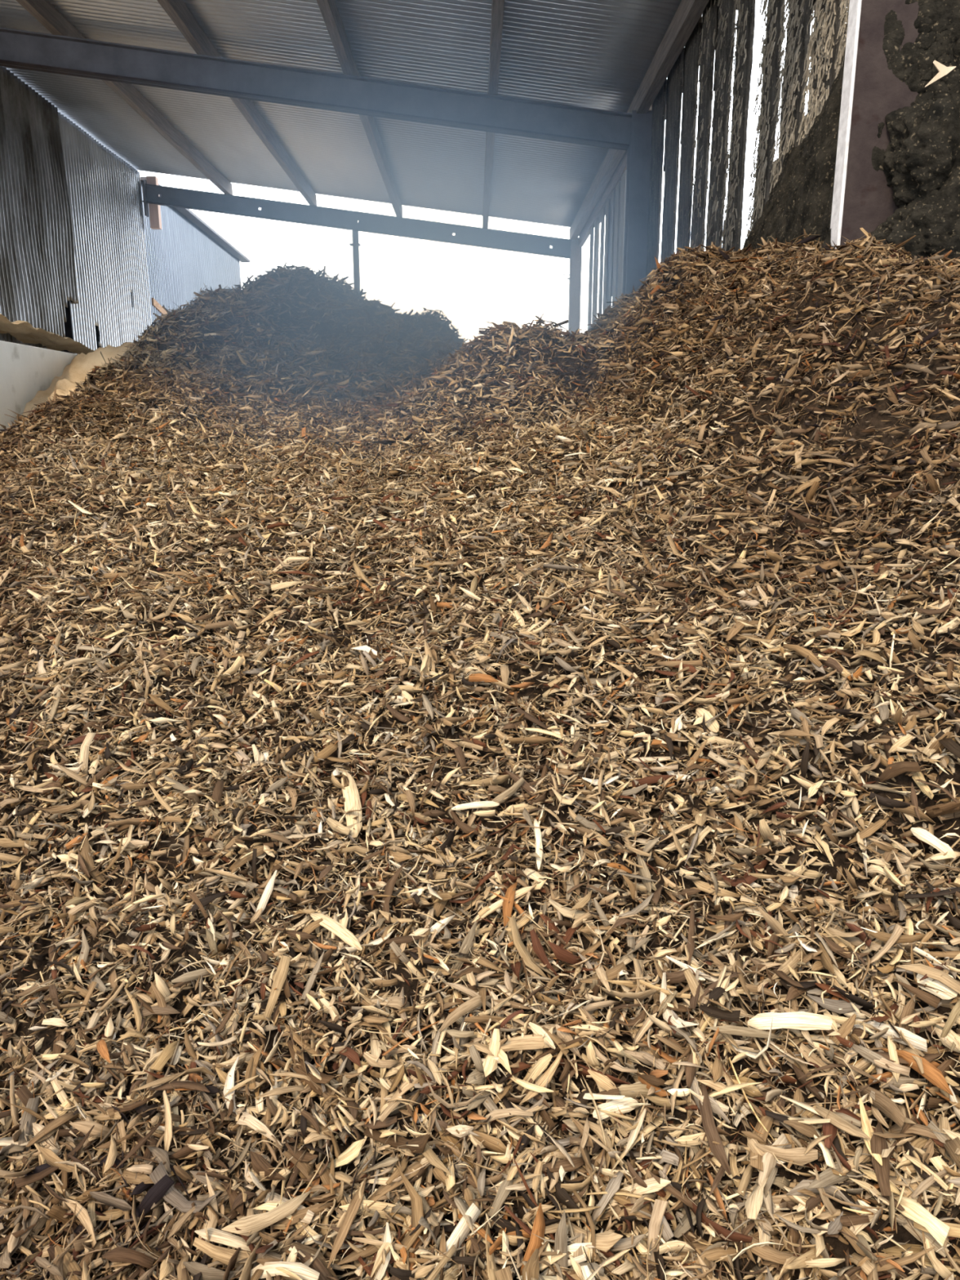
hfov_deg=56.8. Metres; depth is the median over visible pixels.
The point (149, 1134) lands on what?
chip
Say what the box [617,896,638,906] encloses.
chip
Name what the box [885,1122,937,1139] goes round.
chip
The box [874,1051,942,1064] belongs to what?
chip
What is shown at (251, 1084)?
chip
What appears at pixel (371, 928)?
chip
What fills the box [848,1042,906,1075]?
chip
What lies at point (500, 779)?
chip
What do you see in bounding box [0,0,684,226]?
ceiling
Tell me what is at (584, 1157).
chip
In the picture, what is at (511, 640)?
chip
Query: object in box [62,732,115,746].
chip
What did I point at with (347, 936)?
chip
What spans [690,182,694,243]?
strip
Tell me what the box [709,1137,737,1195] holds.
chip
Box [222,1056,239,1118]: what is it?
chip
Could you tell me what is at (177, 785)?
chip
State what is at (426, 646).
chip
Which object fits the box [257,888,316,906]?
chip
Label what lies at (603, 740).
chip
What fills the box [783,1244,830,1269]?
chip
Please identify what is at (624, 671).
chip
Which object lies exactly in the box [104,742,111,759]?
chip
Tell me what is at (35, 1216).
chip
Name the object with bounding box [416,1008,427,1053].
chip
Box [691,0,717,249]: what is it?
wall slat
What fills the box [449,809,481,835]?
chip
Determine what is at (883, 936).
chip
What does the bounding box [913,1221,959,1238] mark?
chip
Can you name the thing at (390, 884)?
chip
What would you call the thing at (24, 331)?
heap
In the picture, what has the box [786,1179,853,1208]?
chip
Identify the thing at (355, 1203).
chip
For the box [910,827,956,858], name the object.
chip
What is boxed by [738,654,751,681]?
chip
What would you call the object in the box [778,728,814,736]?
chip
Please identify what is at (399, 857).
chip
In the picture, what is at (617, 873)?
chip
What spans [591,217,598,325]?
far wall slat
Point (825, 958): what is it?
chip
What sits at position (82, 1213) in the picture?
chip
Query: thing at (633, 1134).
chip
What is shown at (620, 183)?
strip
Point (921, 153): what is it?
clump
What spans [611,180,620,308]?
far wall slat
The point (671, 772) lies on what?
chip
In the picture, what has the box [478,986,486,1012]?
chip
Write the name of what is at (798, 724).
chip
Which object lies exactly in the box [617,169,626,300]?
far wall slat
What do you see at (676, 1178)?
chip
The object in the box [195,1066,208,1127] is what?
chip
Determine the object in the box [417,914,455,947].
chip
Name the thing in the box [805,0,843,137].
wall slat
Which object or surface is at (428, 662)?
chip
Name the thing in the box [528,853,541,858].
chip
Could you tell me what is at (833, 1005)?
chip
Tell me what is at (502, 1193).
chip
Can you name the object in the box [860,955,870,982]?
chip
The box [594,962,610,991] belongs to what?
chip
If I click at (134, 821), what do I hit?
chip
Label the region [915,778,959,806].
chip
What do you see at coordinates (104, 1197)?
chip
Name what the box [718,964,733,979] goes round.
chip
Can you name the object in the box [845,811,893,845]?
chip
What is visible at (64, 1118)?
chip
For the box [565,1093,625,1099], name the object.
chip
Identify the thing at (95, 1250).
chip
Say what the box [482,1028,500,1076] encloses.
chip
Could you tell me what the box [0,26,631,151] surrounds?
steel beam
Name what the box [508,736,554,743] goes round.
chip
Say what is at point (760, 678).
chip
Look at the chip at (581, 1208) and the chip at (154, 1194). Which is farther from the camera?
the chip at (154, 1194)
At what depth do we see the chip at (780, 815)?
1.58 m
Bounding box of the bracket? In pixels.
[142,180,149,217]
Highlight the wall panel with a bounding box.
[830,0,920,254]
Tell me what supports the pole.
on the floor
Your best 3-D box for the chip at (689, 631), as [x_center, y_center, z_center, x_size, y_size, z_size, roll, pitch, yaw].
[0.488,-0.020,2.042,0.100,0.024,0.018,-9,16,-32]
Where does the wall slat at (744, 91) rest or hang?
on the floor
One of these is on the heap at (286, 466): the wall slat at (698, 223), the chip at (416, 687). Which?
the chip at (416, 687)
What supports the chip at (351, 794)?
on the heap at (286, 466)
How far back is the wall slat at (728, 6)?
5.40 m
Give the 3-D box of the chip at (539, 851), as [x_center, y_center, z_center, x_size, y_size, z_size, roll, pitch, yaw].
[0.110,0.384,1.675,0.015,0.028,0.160,0,14,0]
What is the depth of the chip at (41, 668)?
2.24 m
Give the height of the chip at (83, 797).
0.061 m
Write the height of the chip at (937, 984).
0.030 m
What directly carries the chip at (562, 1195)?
on the chip at (581, 1208)
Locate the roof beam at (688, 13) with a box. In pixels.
[569,0,709,239]
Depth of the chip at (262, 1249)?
1.13 m
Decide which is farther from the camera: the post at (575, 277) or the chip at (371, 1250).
the post at (575, 277)
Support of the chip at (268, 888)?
on the heap at (286, 466)
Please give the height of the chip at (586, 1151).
0.011 m
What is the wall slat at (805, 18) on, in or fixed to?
on the floor
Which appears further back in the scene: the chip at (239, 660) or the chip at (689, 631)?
the chip at (239, 660)
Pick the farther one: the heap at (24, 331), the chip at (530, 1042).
the heap at (24, 331)
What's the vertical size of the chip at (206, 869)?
0.025 m
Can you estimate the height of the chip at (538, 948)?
0.057 m
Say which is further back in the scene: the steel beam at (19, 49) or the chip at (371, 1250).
the steel beam at (19, 49)
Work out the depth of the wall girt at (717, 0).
7.08 m
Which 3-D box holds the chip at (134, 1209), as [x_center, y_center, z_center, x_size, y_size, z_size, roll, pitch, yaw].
[-0.453,0.806,1.205,0.022,0.056,0.112,-13,18,-42]
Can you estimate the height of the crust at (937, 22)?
0.607 m
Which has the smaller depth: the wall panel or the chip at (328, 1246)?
the chip at (328, 1246)
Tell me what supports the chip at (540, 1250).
on the heap at (286, 466)
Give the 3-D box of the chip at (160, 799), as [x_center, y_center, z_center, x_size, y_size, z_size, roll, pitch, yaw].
[-0.643,0.327,1.821,0.104,0.050,0.013,10,17,37]
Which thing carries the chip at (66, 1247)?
on the heap at (286, 466)
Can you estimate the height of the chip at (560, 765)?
0.068 m
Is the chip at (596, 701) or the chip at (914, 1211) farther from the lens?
the chip at (596, 701)
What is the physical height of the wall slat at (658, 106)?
4.298 m
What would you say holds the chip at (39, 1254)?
on the heap at (286, 466)
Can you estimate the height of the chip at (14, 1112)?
0.091 m
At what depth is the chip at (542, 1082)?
1.29 m
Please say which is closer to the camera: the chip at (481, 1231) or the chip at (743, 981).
the chip at (481, 1231)
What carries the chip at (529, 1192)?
on the heap at (286, 466)
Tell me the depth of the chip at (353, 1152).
1.27 m
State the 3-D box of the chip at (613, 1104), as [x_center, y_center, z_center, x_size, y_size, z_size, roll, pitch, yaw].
[0.194,0.672,1.274,0.068,0.024,0.017,-2,14,-9]
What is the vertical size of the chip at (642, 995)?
0.044 m
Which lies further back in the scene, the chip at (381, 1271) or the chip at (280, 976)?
the chip at (280, 976)
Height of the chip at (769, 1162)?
0.084 m
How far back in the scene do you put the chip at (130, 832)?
1.79 m
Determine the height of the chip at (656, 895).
0.013 m
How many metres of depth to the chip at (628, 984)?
1.39 m
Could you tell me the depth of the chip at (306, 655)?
2.22 m
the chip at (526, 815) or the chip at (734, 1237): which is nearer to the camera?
the chip at (734, 1237)
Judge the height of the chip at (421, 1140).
0.063 m
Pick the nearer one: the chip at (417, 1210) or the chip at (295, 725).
the chip at (417, 1210)
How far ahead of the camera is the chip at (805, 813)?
1.57 m
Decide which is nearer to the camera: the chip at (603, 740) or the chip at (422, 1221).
the chip at (422, 1221)
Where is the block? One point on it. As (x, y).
(155, 220)
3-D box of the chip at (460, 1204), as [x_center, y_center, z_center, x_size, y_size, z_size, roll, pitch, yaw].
[-0.021,0.759,1.179,0.016,0.014,0.077,-7,15,-27]
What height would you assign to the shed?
6.030 m
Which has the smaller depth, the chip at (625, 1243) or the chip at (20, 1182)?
the chip at (625, 1243)
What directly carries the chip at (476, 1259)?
on the heap at (286, 466)
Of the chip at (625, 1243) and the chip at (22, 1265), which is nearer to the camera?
the chip at (625, 1243)
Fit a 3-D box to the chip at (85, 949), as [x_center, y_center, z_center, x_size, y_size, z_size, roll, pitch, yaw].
[-0.726,0.572,1.607,0.021,0.078,0.052,4,14,16]
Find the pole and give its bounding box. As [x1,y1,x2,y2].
[349,220,360,292]
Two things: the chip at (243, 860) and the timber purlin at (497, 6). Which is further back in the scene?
the timber purlin at (497, 6)
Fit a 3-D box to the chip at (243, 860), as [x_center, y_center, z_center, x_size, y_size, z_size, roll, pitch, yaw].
[-0.446,0.426,1.744,0.099,0.035,0.016,-10,17,-35]
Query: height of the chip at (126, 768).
0.031 m
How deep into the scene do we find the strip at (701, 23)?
6.02 m
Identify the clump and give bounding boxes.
[865,189,959,261]
[883,97,959,206]
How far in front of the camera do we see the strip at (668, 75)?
7.12 m
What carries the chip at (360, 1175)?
on the heap at (286, 466)
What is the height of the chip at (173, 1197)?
0.045 m
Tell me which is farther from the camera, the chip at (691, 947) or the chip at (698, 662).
the chip at (698, 662)
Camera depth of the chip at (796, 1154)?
1.17 m
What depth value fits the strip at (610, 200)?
10.16 m
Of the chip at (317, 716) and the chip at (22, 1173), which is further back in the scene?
the chip at (317, 716)
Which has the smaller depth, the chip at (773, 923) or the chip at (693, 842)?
the chip at (773, 923)
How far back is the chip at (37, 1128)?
1.34 m
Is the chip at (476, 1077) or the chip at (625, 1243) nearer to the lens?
the chip at (625, 1243)
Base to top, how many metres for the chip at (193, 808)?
0.025 m
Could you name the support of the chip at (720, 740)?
on the heap at (286, 466)
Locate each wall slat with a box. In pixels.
[587,225,594,330]
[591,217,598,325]
[598,206,604,316]
[602,199,609,318]
[608,190,615,312]
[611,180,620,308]
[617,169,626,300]
[645,77,666,283]
[660,47,684,266]
[675,14,702,253]
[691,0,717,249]
[706,0,737,248]
[724,0,755,252]
[752,0,783,227]
[776,0,812,179]
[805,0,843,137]
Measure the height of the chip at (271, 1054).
0.023 m
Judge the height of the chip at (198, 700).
0.024 m
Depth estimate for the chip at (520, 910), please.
1.54 m
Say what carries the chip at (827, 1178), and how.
on the heap at (286, 466)
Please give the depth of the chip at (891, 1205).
1.09 m
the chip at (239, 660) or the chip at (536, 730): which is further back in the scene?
the chip at (239, 660)
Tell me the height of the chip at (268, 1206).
0.022 m
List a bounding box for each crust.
[871,0,959,172]
[928,55,959,262]
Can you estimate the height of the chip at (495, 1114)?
0.044 m
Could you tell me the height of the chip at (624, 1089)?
0.035 m
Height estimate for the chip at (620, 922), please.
0.048 m
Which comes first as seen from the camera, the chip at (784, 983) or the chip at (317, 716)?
the chip at (784, 983)
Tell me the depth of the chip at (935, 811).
1.47 m
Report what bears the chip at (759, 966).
on the heap at (286, 466)
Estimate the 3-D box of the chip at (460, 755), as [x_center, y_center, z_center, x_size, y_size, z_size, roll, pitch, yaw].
[-0.047,0.255,1.949,0.022,0.042,0.091,-3,14,-14]
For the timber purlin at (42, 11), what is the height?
0.165 m
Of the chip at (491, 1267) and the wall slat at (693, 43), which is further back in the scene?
the wall slat at (693, 43)
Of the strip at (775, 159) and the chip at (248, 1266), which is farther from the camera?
the strip at (775, 159)
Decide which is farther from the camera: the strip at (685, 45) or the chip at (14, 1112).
the strip at (685, 45)
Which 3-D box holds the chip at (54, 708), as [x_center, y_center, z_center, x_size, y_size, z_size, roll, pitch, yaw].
[-1.008,0.166,2.103,0.020,0.068,0.100,-1,14,-2]
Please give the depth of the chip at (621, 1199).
1.18 m
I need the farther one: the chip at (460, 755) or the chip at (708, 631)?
the chip at (708, 631)
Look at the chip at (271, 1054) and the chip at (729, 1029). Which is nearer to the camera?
the chip at (729, 1029)
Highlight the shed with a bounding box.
[63,176,250,353]
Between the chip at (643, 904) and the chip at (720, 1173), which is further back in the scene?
the chip at (643, 904)
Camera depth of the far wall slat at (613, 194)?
9.71 m
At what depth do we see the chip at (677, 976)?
1.37 m
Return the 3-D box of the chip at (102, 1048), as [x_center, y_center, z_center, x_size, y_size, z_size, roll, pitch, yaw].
[-0.608,0.661,1.429,0.014,0.032,0.105,-8,16,-29]
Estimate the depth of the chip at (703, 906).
1.50 m
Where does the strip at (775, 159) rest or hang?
on the floor
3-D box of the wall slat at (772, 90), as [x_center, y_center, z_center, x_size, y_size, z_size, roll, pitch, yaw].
[1.484,-1.728,4.807,0.031,4.298,0.242,0,14,0]
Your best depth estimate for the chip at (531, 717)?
1.98 m
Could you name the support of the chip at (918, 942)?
on the heap at (286, 466)
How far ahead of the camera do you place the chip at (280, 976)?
1.48 m
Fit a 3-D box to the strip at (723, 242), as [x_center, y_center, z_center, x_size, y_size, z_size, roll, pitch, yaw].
[1.514,-1.177,5.661,0.024,2.827,0.321,0,14,0]
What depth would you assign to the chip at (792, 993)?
1.35 m
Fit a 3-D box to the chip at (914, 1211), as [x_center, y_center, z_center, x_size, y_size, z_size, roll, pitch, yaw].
[0.533,0.704,1.096,0.022,0.030,0.099,-6,15,-23]
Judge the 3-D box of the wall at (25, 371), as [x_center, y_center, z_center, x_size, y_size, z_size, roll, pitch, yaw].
[-4.039,-1.639,8.731,0.150,2.281,7.400,0,14,0]
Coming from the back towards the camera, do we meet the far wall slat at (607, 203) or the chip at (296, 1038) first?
the far wall slat at (607, 203)
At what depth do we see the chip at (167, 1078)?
1.38 m
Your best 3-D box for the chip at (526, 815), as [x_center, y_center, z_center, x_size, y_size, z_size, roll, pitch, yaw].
[0.095,0.356,1.741,0.016,0.029,0.101,-3,14,-14]
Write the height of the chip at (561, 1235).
0.102 m
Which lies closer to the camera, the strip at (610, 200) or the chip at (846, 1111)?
the chip at (846, 1111)
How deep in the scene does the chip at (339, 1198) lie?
1.22 m
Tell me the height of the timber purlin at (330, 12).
0.165 m
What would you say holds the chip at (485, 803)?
on the heap at (286, 466)
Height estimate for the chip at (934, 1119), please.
0.017 m
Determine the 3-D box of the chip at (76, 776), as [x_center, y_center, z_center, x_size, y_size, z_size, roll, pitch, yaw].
[-0.874,0.298,1.934,0.098,0.061,0.018,0,14,0]
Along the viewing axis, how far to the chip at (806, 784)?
1.61 m
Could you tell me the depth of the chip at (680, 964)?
1.39 m
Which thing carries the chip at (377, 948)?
on the heap at (286, 466)
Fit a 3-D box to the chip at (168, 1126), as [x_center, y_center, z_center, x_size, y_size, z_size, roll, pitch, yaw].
[-0.466,0.717,1.325,0.013,0.058,0.076,-4,14,-18]
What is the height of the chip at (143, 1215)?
0.057 m
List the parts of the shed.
exposed rail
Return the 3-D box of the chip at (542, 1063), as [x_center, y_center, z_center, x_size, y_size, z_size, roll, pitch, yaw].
[0.082,0.633,1.298,0.048,0.057,0.017,-3,14,-11]
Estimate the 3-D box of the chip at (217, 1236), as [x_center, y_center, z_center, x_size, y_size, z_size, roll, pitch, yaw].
[-0.336,0.788,1.165,0.089,0.018,0.016,3,14,12]
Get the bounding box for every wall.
[0,66,151,354]
[0,340,77,431]
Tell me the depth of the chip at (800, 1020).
1.29 m
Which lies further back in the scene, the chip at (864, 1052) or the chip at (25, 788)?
the chip at (25, 788)
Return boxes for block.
[146,176,161,229]
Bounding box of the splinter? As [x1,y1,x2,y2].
[924,60,955,87]
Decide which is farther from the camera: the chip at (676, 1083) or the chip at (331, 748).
the chip at (331, 748)
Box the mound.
[742,57,844,253]
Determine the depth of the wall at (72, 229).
10.03 m
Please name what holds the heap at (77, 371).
on the floor
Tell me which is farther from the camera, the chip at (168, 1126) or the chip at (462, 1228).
the chip at (168, 1126)
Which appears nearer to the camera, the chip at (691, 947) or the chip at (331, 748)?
the chip at (691, 947)
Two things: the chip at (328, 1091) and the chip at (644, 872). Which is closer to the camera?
the chip at (328, 1091)
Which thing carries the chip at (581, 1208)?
on the heap at (286, 466)
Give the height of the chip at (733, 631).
0.034 m
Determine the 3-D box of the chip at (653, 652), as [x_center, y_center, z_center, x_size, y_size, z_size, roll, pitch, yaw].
[0.421,0.039,2.066,0.095,0.029,0.019,3,14,12]
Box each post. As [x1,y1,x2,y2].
[562,237,582,333]
[622,110,652,301]
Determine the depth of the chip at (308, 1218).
1.22 m
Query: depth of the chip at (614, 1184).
1.18 m
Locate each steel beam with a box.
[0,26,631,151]
[142,183,570,258]
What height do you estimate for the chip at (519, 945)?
0.074 m
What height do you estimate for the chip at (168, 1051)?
0.022 m
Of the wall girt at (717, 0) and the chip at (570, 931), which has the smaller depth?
the chip at (570, 931)
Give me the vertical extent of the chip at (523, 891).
0.052 m
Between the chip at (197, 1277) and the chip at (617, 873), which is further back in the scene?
the chip at (617, 873)
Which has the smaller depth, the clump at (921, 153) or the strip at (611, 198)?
the clump at (921, 153)
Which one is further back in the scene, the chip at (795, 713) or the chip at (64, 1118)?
the chip at (795, 713)
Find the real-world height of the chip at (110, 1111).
0.024 m
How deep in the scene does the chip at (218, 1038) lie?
1.46 m
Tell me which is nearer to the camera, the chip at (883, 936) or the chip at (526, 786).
the chip at (883, 936)
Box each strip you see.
[595,219,599,324]
[604,200,610,307]
[607,198,615,299]
[617,182,621,286]
[663,75,668,171]
[680,44,685,144]
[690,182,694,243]
[698,22,702,82]
[712,0,719,91]
[722,220,724,250]
[771,159,777,190]
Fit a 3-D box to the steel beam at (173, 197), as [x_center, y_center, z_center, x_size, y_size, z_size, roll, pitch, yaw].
[-1.667,-5.910,12.551,6.119,0.964,0.100,0,14,0]
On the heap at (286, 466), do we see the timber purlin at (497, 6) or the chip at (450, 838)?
the chip at (450, 838)
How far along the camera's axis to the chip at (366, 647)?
2.25 m
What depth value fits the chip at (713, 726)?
1.86 m
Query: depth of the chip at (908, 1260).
1.07 m
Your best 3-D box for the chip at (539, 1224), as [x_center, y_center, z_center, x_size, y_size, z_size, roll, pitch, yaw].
[0.072,0.776,1.141,0.020,0.055,0.074,7,15,26]
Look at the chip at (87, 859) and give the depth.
1.76 m
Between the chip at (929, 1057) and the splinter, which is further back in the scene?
the splinter
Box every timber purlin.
[16,0,232,195]
[156,0,316,205]
[316,0,402,217]
[482,0,504,228]
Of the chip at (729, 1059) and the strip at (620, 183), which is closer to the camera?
the chip at (729, 1059)
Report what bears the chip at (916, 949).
on the heap at (286, 466)
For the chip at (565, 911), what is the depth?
1.53 m
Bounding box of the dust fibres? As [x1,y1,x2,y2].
[687,0,849,252]
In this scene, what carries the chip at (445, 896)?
on the heap at (286, 466)
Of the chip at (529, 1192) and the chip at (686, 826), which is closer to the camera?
the chip at (529, 1192)
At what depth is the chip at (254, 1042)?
1.45 m
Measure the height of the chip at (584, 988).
0.054 m
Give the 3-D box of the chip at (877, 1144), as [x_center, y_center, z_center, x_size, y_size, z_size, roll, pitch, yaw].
[0.512,0.662,1.133,0.022,0.029,0.096,4,14,17]
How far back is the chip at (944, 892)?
1.35 m
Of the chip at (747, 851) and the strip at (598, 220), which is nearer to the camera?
the chip at (747, 851)
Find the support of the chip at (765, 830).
on the heap at (286, 466)
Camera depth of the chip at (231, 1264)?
1.13 m
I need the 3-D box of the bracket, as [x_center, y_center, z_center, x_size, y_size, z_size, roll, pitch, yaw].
[-4.678,-6.175,12.423,0.024,0.450,0.100,0,14,0]
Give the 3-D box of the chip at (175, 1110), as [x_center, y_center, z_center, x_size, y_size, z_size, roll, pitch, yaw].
[-0.464,0.708,1.385,0.030,0.034,0.105,1,14,3]
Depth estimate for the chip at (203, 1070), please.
1.38 m
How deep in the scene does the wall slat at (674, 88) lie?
6.73 m
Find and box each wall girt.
[578,106,651,246]
[664,0,718,120]
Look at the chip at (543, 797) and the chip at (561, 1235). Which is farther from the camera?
the chip at (543, 797)
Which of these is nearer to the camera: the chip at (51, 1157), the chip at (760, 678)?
the chip at (51, 1157)
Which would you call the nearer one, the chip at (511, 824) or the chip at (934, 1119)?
the chip at (934, 1119)
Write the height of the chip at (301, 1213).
0.017 m
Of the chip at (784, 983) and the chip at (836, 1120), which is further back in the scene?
the chip at (784, 983)
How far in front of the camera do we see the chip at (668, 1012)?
1.33 m
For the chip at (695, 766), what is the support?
on the heap at (286, 466)
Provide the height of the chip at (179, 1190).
0.020 m
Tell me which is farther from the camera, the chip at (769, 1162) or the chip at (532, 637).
the chip at (532, 637)
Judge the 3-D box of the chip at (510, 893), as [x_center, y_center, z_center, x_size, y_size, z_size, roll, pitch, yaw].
[0.051,0.459,1.559,0.020,0.039,0.105,2,14,9]
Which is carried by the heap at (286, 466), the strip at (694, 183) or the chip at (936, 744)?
the chip at (936, 744)
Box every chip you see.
[3,1167,35,1177]
[9,1074,19,1130]
[9,1194,50,1257]
[12,1128,21,1142]
[13,1125,94,1188]
[14,784,50,792]
[14,1231,64,1278]
[19,1251,39,1269]
[25,1111,76,1146]
[32,1122,61,1155]
[37,657,52,685]
[37,1218,95,1279]
[39,1146,80,1172]
[44,690,61,729]
[55,763,93,786]
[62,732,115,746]
[62,1197,96,1248]
[65,875,79,929]
[66,928,89,981]
[75,791,95,803]
[75,1248,110,1261]
[77,848,89,878]
[78,732,95,777]
[80,833,106,883]
[89,1191,132,1210]
[96,1039,111,1062]
[102,824,133,866]
[102,1246,154,1269]
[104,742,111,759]
[106,1090,155,1118]
[107,817,161,826]
[113,757,155,774]
[115,1117,164,1169]
[119,1211,144,1240]
[125,1173,174,1229]
[131,1071,183,1091]
[131,1187,161,1263]
[143,860,164,877]
[148,782,182,817]
[149,1080,209,1092]
[149,1161,219,1213]
[150,982,170,1041]
[150,1040,181,1071]
[153,1168,189,1200]
[162,773,211,795]
[162,1090,172,1152]
[168,1066,218,1083]
[169,1074,188,1126]
[187,698,216,718]
[187,844,199,853]
[190,801,199,818]
[192,1224,222,1279]
[192,1236,251,1269]
[194,1227,256,1252]
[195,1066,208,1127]
[196,1033,239,1046]
[202,1013,223,1057]
[204,867,248,882]
[204,985,238,1042]
[213,655,244,677]
[221,1190,311,1235]
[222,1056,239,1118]
[222,1247,242,1279]
[226,749,253,779]
[229,845,272,871]
[235,1111,281,1146]
[239,1236,262,1279]
[244,1044,263,1088]
[248,1037,267,1072]
[251,848,257,896]
[253,870,277,922]
[253,1201,302,1225]
[254,1084,311,1098]
[255,1189,314,1223]
[255,1238,284,1253]
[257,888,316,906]
[262,1055,322,1095]
[263,955,290,1017]
[263,1028,284,1063]
[272,1201,333,1230]
[281,832,324,839]
[284,1022,324,1057]
[285,1036,335,1084]
[286,718,298,747]
[288,651,319,670]
[300,1222,385,1249]
[301,951,324,999]
[305,739,337,764]
[306,1063,346,1098]
[306,1075,349,1111]
[308,706,324,728]
[308,1164,372,1202]
[310,912,363,951]
[326,1138,364,1168]
[327,1178,366,1268]
[328,1180,343,1209]
[337,1233,394,1265]
[341,771,362,838]
[348,924,391,960]
[348,943,386,971]
[351,644,384,664]
[362,1164,425,1266]
[363,1127,430,1153]
[367,1161,431,1208]
[373,1222,391,1279]
[377,1173,399,1200]
[381,862,404,923]
[382,1017,446,1056]
[383,684,420,693]
[387,848,412,862]
[413,681,423,690]
[413,1122,451,1175]
[416,848,444,864]
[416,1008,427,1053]
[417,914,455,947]
[418,1216,439,1250]
[419,656,431,683]
[424,639,435,671]
[430,892,452,902]
[433,1202,480,1275]
[439,995,491,1031]
[440,829,456,854]
[444,982,497,1011]
[445,1204,493,1244]
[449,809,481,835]
[451,800,499,810]
[452,1014,468,1051]
[453,1193,475,1235]
[454,745,467,772]
[464,773,516,786]
[466,655,491,665]
[466,1068,492,1084]
[471,885,533,922]
[472,1107,533,1129]
[473,1249,479,1279]
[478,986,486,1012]
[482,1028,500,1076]
[484,817,519,836]
[484,1222,497,1279]
[487,889,525,934]
[488,1177,513,1217]
[491,777,524,803]
[494,636,525,666]
[499,1034,555,1052]
[502,881,517,926]
[505,769,540,797]
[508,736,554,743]
[509,915,549,980]
[511,1102,543,1140]
[513,1157,555,1243]
[515,707,551,731]
[518,1202,545,1279]
[519,632,535,639]
[519,1044,565,1104]
[520,728,569,742]
[521,1053,552,1094]
[522,807,534,831]
[522,889,530,902]
[523,987,585,1028]
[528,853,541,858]
[529,928,559,977]
[532,778,548,802]
[533,818,542,870]
[533,1157,583,1172]
[533,1238,551,1263]
[546,1167,584,1214]
[546,1205,600,1213]
[547,941,582,964]
[547,1000,589,1020]
[548,898,597,919]
[554,1210,567,1279]
[555,922,584,964]
[556,748,591,769]
[556,1214,622,1252]
[561,1037,598,1049]
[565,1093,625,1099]
[566,692,604,711]
[578,1145,608,1182]
[579,961,627,983]
[582,1135,593,1182]
[588,1170,623,1226]
[592,1097,638,1119]
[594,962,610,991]
[595,984,657,1001]
[596,729,608,751]
[600,870,657,882]
[600,1185,653,1210]
[605,661,645,686]
[605,1177,671,1209]
[606,980,676,990]
[606,1113,694,1147]
[609,1234,644,1252]
[610,1115,665,1172]
[611,915,649,930]
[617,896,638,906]
[617,1083,661,1097]
[618,893,653,916]
[625,1095,648,1153]
[630,1193,657,1213]
[632,957,642,1011]
[636,853,651,892]
[637,959,645,991]
[640,649,663,657]
[649,1047,662,1059]
[651,883,664,904]
[653,968,688,983]
[654,691,702,718]
[655,817,706,844]
[657,659,703,666]
[657,760,699,781]
[657,1160,682,1199]
[658,906,703,911]
[659,972,698,1028]
[665,955,738,987]
[669,658,697,673]
[670,1061,687,1115]
[671,827,693,866]
[675,627,708,635]
[680,1178,752,1243]
[681,739,707,774]
[682,763,723,784]
[684,832,697,865]
[684,1044,706,1088]
[686,906,694,965]
[691,731,742,745]
[696,707,719,733]
[698,614,733,635]
[698,1077,731,1175]
[705,1025,783,1038]
[706,655,747,684]
[707,1082,762,1097]
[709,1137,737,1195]
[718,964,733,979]
[725,619,748,640]
[728,840,772,856]
[728,1057,774,1140]
[731,1016,773,1058]
[735,954,751,1001]
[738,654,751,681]
[744,1177,768,1219]
[746,1011,839,1030]
[747,1234,799,1264]
[748,964,780,974]
[750,1105,776,1171]
[754,1143,817,1164]
[756,906,798,951]
[757,1133,794,1246]
[759,818,774,845]
[760,678,801,686]
[760,1101,831,1124]
[769,811,812,830]
[776,811,828,822]
[777,977,823,1014]
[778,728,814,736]
[782,644,822,667]
[782,711,830,739]
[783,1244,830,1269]
[785,977,827,1001]
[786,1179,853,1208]
[790,708,814,727]
[790,774,835,790]
[802,871,826,892]
[807,994,872,1013]
[807,1153,872,1188]
[812,1124,835,1169]
[813,653,843,674]
[814,1104,870,1139]
[817,942,834,973]
[822,934,869,959]
[830,1106,875,1131]
[832,985,879,1009]
[835,1246,935,1271]
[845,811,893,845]
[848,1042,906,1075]
[850,1084,905,1128]
[858,1097,882,1165]
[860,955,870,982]
[861,927,949,969]
[865,926,924,943]
[870,1121,891,1195]
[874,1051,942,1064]
[881,1048,953,1095]
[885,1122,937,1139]
[887,1191,894,1230]
[893,1193,950,1246]
[895,963,959,994]
[902,1141,939,1186]
[904,887,959,898]
[909,760,933,799]
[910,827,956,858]
[912,940,947,945]
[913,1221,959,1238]
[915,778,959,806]
[915,973,957,999]
[922,802,959,818]
[922,1111,938,1148]
[924,731,952,764]
[938,1116,953,1168]
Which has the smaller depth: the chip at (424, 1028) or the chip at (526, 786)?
the chip at (424, 1028)
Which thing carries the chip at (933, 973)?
on the heap at (286, 466)
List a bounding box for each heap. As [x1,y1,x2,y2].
[0,227,959,1279]
[0,313,94,354]
[22,342,133,417]
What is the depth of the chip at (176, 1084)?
1.37 m
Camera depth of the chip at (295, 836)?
1.78 m
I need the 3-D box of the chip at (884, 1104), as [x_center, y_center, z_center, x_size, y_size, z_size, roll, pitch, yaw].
[0.537,0.622,1.194,0.012,0.039,0.106,-3,14,-11]
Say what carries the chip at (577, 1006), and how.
on the heap at (286, 466)
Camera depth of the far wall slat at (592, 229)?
11.44 m
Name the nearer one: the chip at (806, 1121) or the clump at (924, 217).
the chip at (806, 1121)

